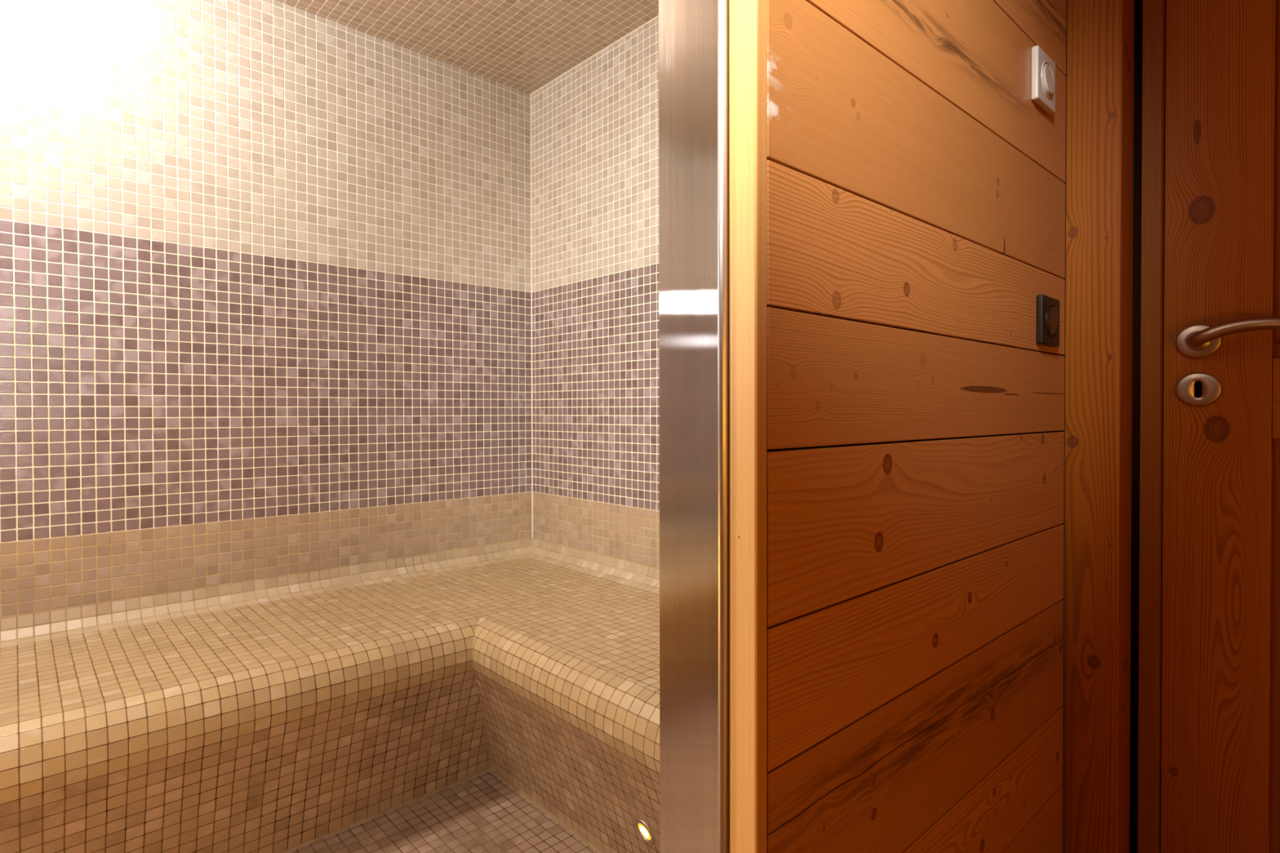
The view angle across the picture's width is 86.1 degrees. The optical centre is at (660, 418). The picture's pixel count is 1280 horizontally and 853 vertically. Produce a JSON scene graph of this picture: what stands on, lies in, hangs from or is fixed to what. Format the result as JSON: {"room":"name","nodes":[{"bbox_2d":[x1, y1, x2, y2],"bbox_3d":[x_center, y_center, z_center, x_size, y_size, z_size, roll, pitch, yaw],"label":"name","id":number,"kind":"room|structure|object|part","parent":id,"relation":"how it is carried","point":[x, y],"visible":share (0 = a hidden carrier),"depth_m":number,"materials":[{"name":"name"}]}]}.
{"room":"spa","nodes":[
{"label":"spa","id":0,"kind":"room"},
{"bbox_2d":[0,0,532,618],"bbox_3d":[-1.380,-0.108,1.497,2.700,1.951,0.100,-1,1,-43],"label":"wall","id":1,"kind":"structure","parent":0,"point":[264,265],"depth_m":1.73,"materials":[{"name":"beige tile"}]},
{"bbox_2d":[288,771,597,852],"bbox_3d":[-0.830,0.874,0.856,2.600,0.001,1.600,-1,1,-43],"label":"floor","id":2,"kind":"structure","parent":0,"point":[482,813],"depth_m":1.44,"materials":[{"name":"tile"}]},
{"bbox_2d":[0,538,660,852],"bbox_3d":[-0.860,0.649,0.884,2.598,0.450,1.514,-1,1,-43],"label":"tiled bench","id":3,"kind":"object","parent":2,"relation":"on","point":[286,713],"visible":0.85,"depth_m":1.38,"materials":[{"name":"tile"}]},
{"bbox_2d":[634,818,654,844],"bbox_3d":[-0.026,0.736,1.223,0.026,0.049,0.050,-1,1,-43],"label":"recessed light","id":4,"kind":"object","parent":3,"relation":"on","point":[643,828],"visible":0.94,"depth_m":1.22,"materials":[{"name":"silver"}]},
{"bbox_2d":[277,0,658,93],"bbox_3d":[-0.863,-1.077,0.865,2.600,0.001,1.515,-1,1,-43],"label":"ceiling","id":5,"kind":"structure","parent":0,"point":[522,45],"depth_m":1.91,"materials":[{"name":"tile"}]},
{"bbox_2d":[529,14,659,568],"bbox_3d":[0.115,-0.113,1.792,0.083,1.951,1.525,-1,1,-43],"label":"wall","id":6,"kind":"structure","parent":0,"point":[595,334],"depth_m":2.05,"materials":[{"name":"beige tile"}]},
{"bbox_2d":[766,0,1066,852],"bbox_3d":[0.376,-0.058,0.868,0.810,2.120,0.026,-1,1,-43],"label":"wall","id":7,"kind":"structure","parent":0,"point":[916,178],"depth_m":0.76,"materials":[{"name":"brown wood"}]},
{"bbox_2d":[728,0,766,852],"bbox_3d":[0.074,-0.054,0.586,0.014,2.120,0.030,-1,1,-43],"label":"batten","id":8,"kind":"object","parent":7,"relation":"attached to","point":[747,18],"visible":1,"depth_m":0.58,"materials":[{"name":"brown wood"}]},
{"bbox_2d":[1031,44,1055,114],"bbox_3d":[0.575,-0.506,1.024,0.078,0.078,0.015,-1,1,-43],"label":"light switch","id":9,"kind":"object","parent":7,"relation":"attached to","point":[1042,67],"visible":1,"depth_m":1.01,"materials":[{"name":"white plastic"}]},
{"bbox_2d":[1035,294,1059,346],"bbox_3d":[0.594,-0.148,1.045,0.078,0.074,0.015,-1,1,-43],"label":"light switch","id":10,"kind":"object","parent":7,"relation":"attached to","point":[1047,313],"visible":1,"depth_m":1.03,"materials":[{"name":"black plastic"}]},
{"bbox_2d":[1062,0,1134,852],"bbox_3d":[0.723,-0.062,1.131,0.075,2.120,0.077,-1,1,-43],"label":"trim","id":11,"kind":"structure","parent":7,"relation":"attached to","point":[1099,277],"depth_m":1.10,"materials":[{"name":"brown wood"}]},
{"bbox_2d":[1129,0,1165,852],"bbox_3d":[0.802,-0.062,1.133,0.056,2.120,0.049,-1,1,-43],"label":"trim","id":12,"kind":"structure","parent":7,"relation":"attached to","point":[1149,33],"depth_m":1.11,"materials":[{"name":"brown wood"}]},
{"bbox_2d":[1160,0,1279,852],"bbox_3d":[1.115,-0.060,0.770,0.101,2.107,0.905,-1,1,-43],"label":"door","id":13,"kind":"structure","parent":7,"relation":"in","point":[1220,740],"depth_m":1.05,"materials":[{"name":"brown wood"}]},
{"bbox_3d":[0.860,-0.128,1.006,0.057,0.037,0.139,-1,1,-43],"label":"lever","id":14,"kind":"part","parent":13,"relation":"part of","materials":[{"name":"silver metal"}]},
{"bbox_3d":[1.138,0.422,0.792,0.025,0.780,0.648,-1,1,-43],"label":"panel","id":15,"kind":"part","parent":13,"relation":"part of","materials":[{"name":"brown wood"}]},
{"bbox_3d":[1.139,-0.028,0.788,0.038,0.119,0.648,-1,1,-43],"label":"rail","id":16,"kind":"part","parent":13,"relation":"part of","materials":[{"name":"brown wood"}]},
{"bbox_3d":[1.136,-0.538,0.782,0.025,0.901,0.648,-1,1,-43],"label":"panel","id":17,"kind":"part","parent":13,"relation":"part of","materials":[{"name":"brown wood"}]},
{"label":"wall","id":18,"kind":"structure","parent":0,"visible":0},
{"bbox_2d":[658,0,729,852],"bbox_3d":[-0.259,-0.096,0.345,0.842,1.949,0.084,-1,1,-43],"label":"door frame","id":19,"kind":"structure","parent":18,"relation":"attached to","point":[694,160],"depth_m":0.61,"materials":[{"name":"silver metal"}]}
]}

